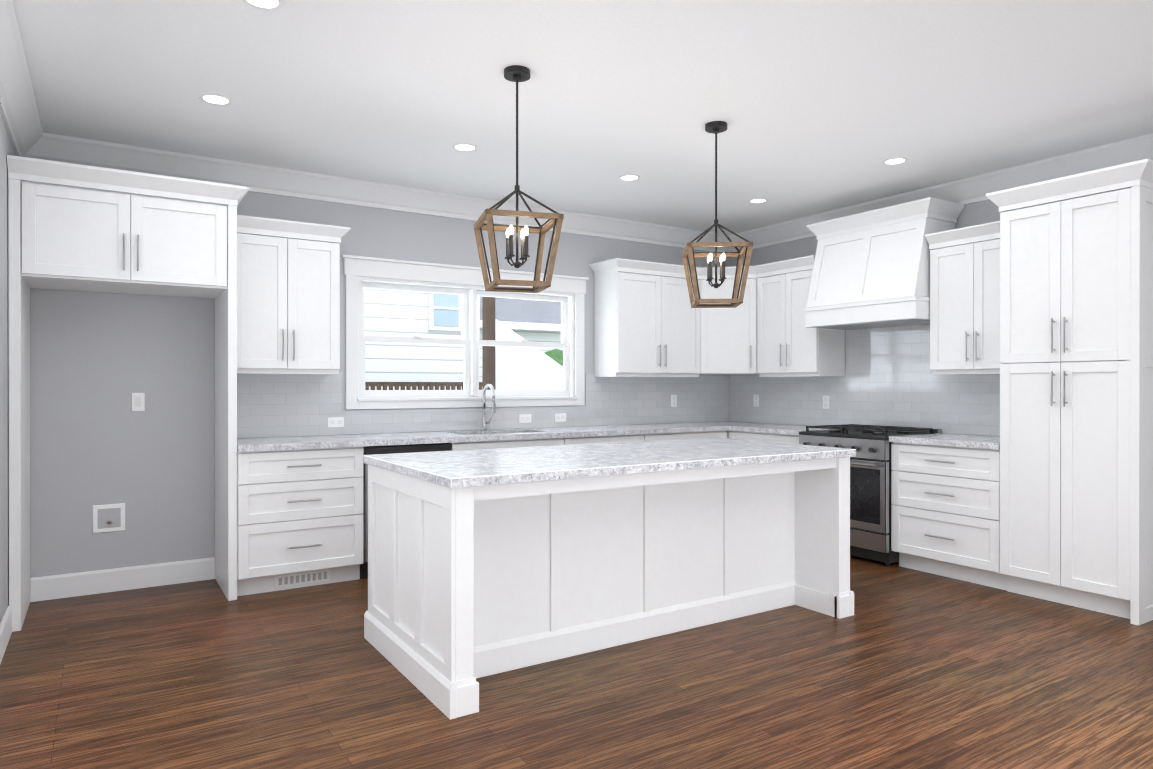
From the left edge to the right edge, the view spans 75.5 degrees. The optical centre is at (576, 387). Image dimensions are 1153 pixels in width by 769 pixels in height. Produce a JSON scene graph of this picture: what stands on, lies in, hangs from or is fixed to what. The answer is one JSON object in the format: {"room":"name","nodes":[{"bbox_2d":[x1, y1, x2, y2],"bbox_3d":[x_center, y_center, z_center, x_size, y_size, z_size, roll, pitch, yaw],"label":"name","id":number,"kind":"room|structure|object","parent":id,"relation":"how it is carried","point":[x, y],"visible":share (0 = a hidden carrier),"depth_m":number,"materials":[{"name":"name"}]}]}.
{"room":"kitchen","nodes":[
{"label":"kitchen","id":0,"kind":"room"},
{"bbox_2d":[0,112,15,622],"bbox_3d":[-1.015,-0.100,0.686,0.160,2.740,8.920,0,0,-33],"label":"wall","id":1,"kind":"structure","parent":0,"point":[6,147],"depth_m":3.70,"materials":[{"name":"grey paint"}]},
{"bbox_2d":[0,605,11,663],"bbox_3d":[-0.772,1.201,0.473,0.017,0.140,7.975,0,0,-33],"label":"baseboard","id":2,"kind":"structure","parent":1,"relation":"attached to","point":[6,623],"depth_m":3.61,"materials":[{"name":"white wood"}]},
{"bbox_2d":[0,0,47,159],"bbox_3d":[-0.894,-1.392,0.760,0.126,0.155,8.600,0,0,-33],"label":"crown molding","id":3,"kind":"structure","parent":1,"relation":"attached to","point":[20,116],"depth_m":3.55,"materials":[{"name":"white wood"}]},
{"bbox_2d":[30,191,727,578],"bbox_3d":[-0.913,-0.111,5.949,5.640,2.740,0.160,0,0,-33],"label":"wall","id":4,"kind":"structure","parent":0,"point":[98,360],"depth_m":4.72,"materials":[{"name":"grey paint"}]},
{"bbox_2d":[93,503,124,532],"bbox_3d":[-2.878,0.807,4.582,0.170,0.170,0.029,0,0,-33],"label":"outlet box","id":5,"kind":"object","parent":4,"relation":"attached to","point":[109,518],"visible":1,"depth_m":4.59,"materials":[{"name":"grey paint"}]},
{"bbox_2d":[30,557,214,601],"bbox_3d":[-2.799,1.192,4.641,0.981,0.140,0.016,0,0,-33],"label":"baseboard","id":6,"kind":"structure","parent":4,"relation":"attached to","point":[43,588],"depth_m":4.61,"materials":[{"name":"white wood"}]},
{"bbox_2d":[132,393,144,410],"bbox_3d":[-2.753,0.091,4.673,0.070,0.115,0.008,0,0,-33],"label":"light switch","id":7,"kind":"object","parent":4,"relation":"attached to","point":[138,401],"visible":1,"depth_m":4.67,"materials":[{"name":"white plastic"}]},
{"bbox_2d":[237,215,350,374],"bbox_3d":[-1.925,-0.579,4.952,0.726,0.980,0.404,0,0,-33],"label":"upper cabinet","id":8,"kind":"object","parent":4,"relation":"attached to","point":[288,296],"visible":0.88,"depth_m":4.81,"materials":[{"name":"white wood"}]},
{"bbox_2d":[48,133,727,251],"bbox_3d":[-0.827,-1.403,5.831,5.400,0.155,0.125,0,0,-33],"label":"crown molding","id":9,"kind":"structure","parent":4,"relation":"attached to","point":[67,149],"depth_m":5.27,"materials":[{"name":"white wood"}]},
{"bbox_2d":[341,255,588,409],"bbox_3d":[-0.831,-0.396,5.963,2.110,1.110,0.184,0,0,-33],"label":"window","id":10,"kind":"structure","parent":4,"relation":"in","point":[413,276],"depth_m":5.86,"materials":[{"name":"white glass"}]},
{"bbox_2d":[237,371,728,437],"bbox_3d":[-0.412,0.108,6.169,4.584,0.459,0.008,0,0,-33],"label":"tile backsplash","id":11,"kind":"structure","parent":4,"relation":"attached to","point":[276,405],"depth_m":5.83,"materials":[{"name":"grey tile"}]},
{"bbox_2d":[328,417,343,426],"bbox_3d":[-1.721,0.250,5.323,0.115,0.070,0.007,0,0,-33],"label":"electrical outlet","id":12,"kind":"object","parent":11,"relation":"attached to","point":[336,422],"visible":1,"depth_m":5.32,"materials":[{"name":"white plastic"}]},
{"bbox_2d":[519,414,530,422],"bbox_3d":[-0.423,0.258,6.153,0.115,0.070,0.007,0,0,-33],"label":"switch plate","id":13,"kind":"object","parent":11,"relation":"attached to","point":[524,418],"visible":1,"depth_m":6.15,"materials":[{"name":"white plastic"}]},
{"bbox_2d":[555,413,565,421],"bbox_3d":[-0.137,0.258,6.336,0.115,0.070,0.007,0,0,-33],"label":"electrical outlet","id":14,"kind":"object","parent":11,"relation":"attached to","point":[560,417],"visible":1,"depth_m":6.33,"materials":[{"name":"white plastic"}]},
{"bbox_2d":[671,395,676,406],"bbox_3d":[0.917,0.127,7.009,0.070,0.115,0.007,0,0,-33],"label":"electrical outlet","id":15,"kind":"object","parent":11,"relation":"attached to","point":[673,400],"visible":1,"depth_m":7.01,"materials":[{"name":"white plastic"}]},
{"bbox_2d":[589,258,701,376],"bbox_3d":[0.635,-0.583,6.589,0.982,0.980,0.404,0,0,-33],"label":"upper cabinet","id":16,"kind":"object","parent":4,"relation":"attached to","point":[647,320],"visible":0.96,"depth_m":6.43,"materials":[{"name":"white wood"}]},
{"bbox_2d":[699,266,757,374],"bbox_3d":[1.405,-0.598,6.865,0.766,0.950,0.766,0,0,-33],"label":"upper cabinet","id":17,"kind":"object","parent":4,"relation":"attached to","point":[728,341],"visible":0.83,"depth_m":6.67,"materials":[{"name":"white wood"}]},
{"bbox_2d":[0,555,1152,768],"bbox_3d":[1.446,1.327,2.262,6.002,0.120,8.920,0,0,-33],"label":"floor","id":18,"kind":"structure","parent":0,"point":[904,668],"depth_m":3.10,"materials":[{"name":"brown wood"}]},
{"bbox_2d":[7,155,248,631],"bbox_3d":[-2.593,0.040,4.371,1.141,2.445,0.667,0,0,-33],"label":"surround","id":19,"kind":"object","parent":18,"relation":"on","point":[75,227],"visible":1,"depth_m":4.13,"materials":[{"name":"white wood"}]},
{"bbox_2d":[237,447,362,595],"bbox_3d":[-1.848,0.821,4.856,0.750,0.880,0.656,0,0,-33],"label":"drawers","id":20,"kind":"object","parent":18,"relation":"on","point":[299,510],"visible":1,"depth_m":4.60,"materials":[{"name":"white wood"}]},
{"bbox_2d":[274,569,329,587],"bbox_3d":[-1.726,1.204,4.695,0.340,0.070,0.008,0,0,-33],"label":"floor vent","id":21,"kind":"object","parent":20,"relation":"in","point":[300,578],"visible":1,"depth_m":4.69,"materials":[{"name":"white metal"}]},
{"bbox_2d":[360,443,450,578],"bbox_3d":[-1.282,0.821,5.233,0.606,0.878,0.630,0,0,-33],"label":"dishwasher","id":22,"kind":"object","parent":18,"relation":"on","point":[390,449],"visible":0.23,"depth_m":4.88,"materials":[{"name":"black metal"}]},
{"bbox_2d":[450,438,563,450],"bbox_3d":[-0.632,0.819,5.633,0.915,0.880,0.656,0,0,-33],"label":"base cabinet","id":23,"kind":"object","parent":18,"relation":"on","point":[503,444],"visible":0.1,"depth_m":5.37,"materials":[{"name":"white wood"}]},
{"bbox_2d":[563,434,643,444],"bbox_3d":[0.075,0.819,6.085,0.760,0.880,0.656,0,0,-33],"label":"base cabinet","id":24,"kind":"object","parent":18,"relation":"on","point":[600,439],"visible":0.06,"depth_m":5.82,"materials":[{"name":"white wood"}]},
{"bbox_2d":[363,437,855,719],"bbox_3d":[0.234,0.802,3.937,2.400,0.922,1.120,0,0,-33],"label":"kitchen island","id":25,"kind":"object","parent":18,"relation":"on","point":[484,562],"visible":1,"depth_m":3.57,"materials":[{"name":"white wood"}]},
{"bbox_2d":[643,431,726,440],"bbox_3d":[0.784,0.818,6.538,0.920,0.880,0.656,0,0,-33],"label":"base cabinet","id":26,"kind":"object","parent":18,"relation":"on","point":[683,435],"visible":0.04,"depth_m":6.28,"materials":[{"name":"white wood"}]},
{"bbox_2d":[726,430,798,443],"bbox_3d":[1.820,0.818,6.355,0.620,0.880,0.828,0,0,-33],"label":"base cabinet","id":27,"kind":"object","parent":18,"relation":"on","point":[777,438],"visible":0.12,"depth_m":6.17,"materials":[{"name":"white wood"}]},
{"bbox_2d":[237,421,748,451],"bbox_3d":[-0.235,0.358,5.892,4.582,0.039,0.645,0,0,-33],"label":"countertop","id":28,"kind":"structure","parent":27,"relation":"on","point":[303,442],"depth_m":5.35,"materials":[{"name":"white stone"}]},
{"bbox_2d":[480,384,495,429],"bbox_3d":[-0.666,0.154,5.819,0.111,0.368,0.218,0,0,-33],"label":"faucet","id":29,"kind":"object","parent":28,"relation":"on","point":[493,410],"visible":1,"depth_m":5.85,"materials":[{"name":"silver metal"}]},
{"bbox_2d":[729,422,830,434],"bbox_3d":[1.821,0.357,6.328,0.645,0.039,0.780,0,0,-33],"label":"countertop","id":30,"kind":"structure","parent":27,"relation":"on","point":[786,429],"depth_m":6.27,"materials":[{"name":"white stone"}]},
{"bbox_2d":[799,424,941,565],"bbox_3d":[2.200,0.781,5.651,0.737,0.957,0.762,0,0,-33],"label":"range","id":31,"kind":"object","parent":18,"relation":"on","point":[870,499],"visible":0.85,"depth_m":5.31,"materials":[{"name":"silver metal"}]},
{"bbox_2d":[891,442,1006,589],"bbox_3d":[2.642,0.821,5.036,0.656,0.880,0.747,0,0,-33],"label":"drawers","id":32,"kind":"object","parent":18,"relation":"on","point":[945,512],"visible":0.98,"depth_m":4.86,"materials":[{"name":"white wood"}]},
{"bbox_2d":[889,433,999,449],"bbox_3d":[2.646,0.360,5.038,0.645,0.039,0.745,0,0,-33],"label":"countertop","id":33,"kind":"structure","parent":32,"relation":"on","point":[968,441],"depth_m":4.96,"materials":[{"name":"white stone"}]},
{"bbox_2d":[986,159,1152,625],"bbox_3d":[3.027,0.037,4.400,0.689,2.450,0.839,0,0,-33],"label":"pantry","id":34,"kind":"object","parent":18,"relation":"on","point":[1076,390],"visible":1,"depth_m":4.19,"materials":[{"name":"white wood"}]},
{"bbox_2d":[13,0,1152,234],"bbox_3d":[1.446,-1.533,2.256,6.002,0.120,8.920,0,0,-33],"label":"ceiling","id":35,"kind":"structure","parent":0,"point":[819,106],"depth_m":3.70,"materials":[{"name":"white paint"}]},
{"bbox_2d":[198,93,232,105],"bbox_3d":[-1.846,-1.473,3.807,0.164,0.006,0.164,0,0,-33],"label":"recessed light","id":36,"kind":"object","parent":35,"relation":"in","point":[217,99],"visible":1,"depth_m":3.80,"materials":[{"name":"white plastic"}]},
{"bbox_2d":[242,0,284,10],"bbox_3d":[-1.194,-1.471,2.824,0.164,0.006,0.164,0,0,-33],"label":"recessed light","id":37,"kind":"object","parent":35,"relation":"in","point":[269,4],"visible":1,"depth_m":2.85,"materials":[{"name":"white plastic"}]},
{"bbox_2d":[452,143,477,151],"bbox_3d":[-0.685,-1.475,4.573,0.164,0.006,0.164,0,0,-33],"label":"recessed light","id":38,"kind":"object","parent":35,"relation":"in","point":[466,147],"visible":0.98,"depth_m":4.57,"materials":[{"name":"white plastic"}]},
{"bbox_2d":[474,65,563,292],"bbox_3d":[-0.277,-0.968,3.470,0.352,1.016,0.352,0,0,-17],"label":"pendant light","id":39,"kind":"object","parent":35,"relation":"hanging from","point":[516,73],"visible":1,"depth_m":3.44,"materials":[{"name":"brown wood"}]},
{"bbox_2d":[618,174,640,180],"bbox_3d":[0.373,-1.476,5.237,0.164,0.006,0.164,0,0,-33],"label":"recessed light","id":40,"kind":"object","parent":35,"relation":"in","point":[629,177],"visible":1,"depth_m":5.23,"materials":[{"name":"white plastic"}]},
{"bbox_2d":[682,121,752,307],"bbox_3d":[0.785,-0.969,4.185,0.352,1.016,0.352,0,0,3],"label":"pendant light","id":41,"kind":"object","parent":35,"relation":"hanging from","point":[689,255],"visible":1,"depth_m":4.15,"materials":[{"name":"brown wood"}]},
{"bbox_2d":[748,198,768,202],"bbox_3d":[1.437,-1.478,5.894,0.164,0.006,0.164,0,0,-33],"label":"recessed light","id":42,"kind":"object","parent":35,"relation":"in","point":[758,200],"visible":1,"depth_m":5.88,"materials":[{"name":"white plastic"}]},
{"bbox_2d":[881,157,908,164],"bbox_3d":[2.077,-1.476,4.855,0.164,0.006,0.164,0,0,-33],"label":"recessed light","id":43,"kind":"object","parent":35,"relation":"in","point":[894,160],"visible":0.96,"depth_m":4.85,"materials":[{"name":"white plastic"}]},
{"bbox_2d":[728,199,1000,435],"bbox_3d":[3.908,-0.107,3.832,0.160,2.740,8.920,0,0,-33],"label":"wall","id":44,"kind":"structure","parent":0,"point":[982,212],"depth_m":6.60,"materials":[{"name":"grey paint"}]},
{"bbox_2d":[755,255,844,376],"bbox_3d":[1.906,-0.582,6.418,0.404,0.980,0.659,0,0,-33],"label":"upper cabinet","id":45,"kind":"object","parent":44,"relation":"attached to","point":[789,344],"visible":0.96,"depth_m":6.29,"materials":[{"name":"white wood"}]},
{"bbox_2d":[730,324,999,435],"bbox_3d":[2.325,0.028,6.151,0.008,1.060,2.968,0,0,-33],"label":"tile backsplash","id":46,"kind":"structure","parent":44,"relation":"attached to","point":[888,379],"depth_m":5.95,"materials":[{"name":"grey tile"}]},
{"bbox_2d":[753,395,758,406],"bbox_3d":[1.713,0.126,7.094,0.007,0.115,0.070,0,0,-33],"label":"electrical outlet","id":47,"kind":"object","parent":46,"relation":"attached to","point":[755,400],"visible":1,"depth_m":7.09,"materials":[{"name":"white plastic"}]},
{"bbox_2d":[823,396,828,408],"bbox_3d":[2.149,0.128,6.412,0.007,0.115,0.070,0,0,-33],"label":"electrical outlet","id":48,"kind":"object","parent":46,"relation":"attached to","point":[825,402],"visible":1,"depth_m":6.41,"materials":[{"name":"white plastic"}]},
{"bbox_2d":[804,197,963,329],"bbox_3d":[2.302,-0.899,5.700,0.508,0.844,1.074,0,0,-33],"label":"range hood","id":49,"kind":"object","parent":44,"relation":"attached to","point":[871,268],"visible":0.92,"depth_m":5.51,"materials":[{"name":"white wood"}]},
{"bbox_2d":[728,133,1152,251],"bbox_3d":[3.787,-1.398,3.752,0.126,0.155,8.600,0,0,-33],"label":"crown molding","id":50,"kind":"structure","parent":44,"relation":"attached to","point":[973,189],"depth_m":5.19,"materials":[{"name":"white wood"}]},
{"bbox_2d":[925,221,1000,374],"bbox_3d":[2.779,-0.579,5.052,0.404,0.980,0.630,0,0,-33],"label":"upper cabinet","id":51,"kind":"object","parent":44,"relation":"attached to","point":[964,300],"visible":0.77,"depth_m":5.02,"materials":[{"name":"white wood"}]},
{"label":"outside","id":52,"kind":"structure","parent":0,"visible":0},
{"bbox_3d":[-7.852,1.668,25.023,38.000,0.300,39.430,0,0,-33],"label":"ground","id":53,"kind":"structure","parent":52,"visible":0},
{"bbox_2d":[364,288,562,389],"bbox_3d":[-3.098,-2.209,14.140,9.300,8.100,8.075,0,0,-33],"label":"house","id":54,"kind":"structure","parent":53,"relation":"on","point":[429,350],"depth_m":10.12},
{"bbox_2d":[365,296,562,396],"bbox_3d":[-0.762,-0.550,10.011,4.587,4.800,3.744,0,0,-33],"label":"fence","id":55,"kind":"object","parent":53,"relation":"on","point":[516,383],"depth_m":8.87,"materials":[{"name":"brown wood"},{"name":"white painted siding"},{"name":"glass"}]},
{"bbox_2d":[544,348,562,365],"bbox_3d":[-0.501,0.339,13.844,1.986,2.144,1.178,0,0,-33],"label":"bush","id":56,"kind":"object","parent":53,"relation":"on","point":[558,358],"depth_m":13.78,"materials":[{"name":"green plant"}]}
]}

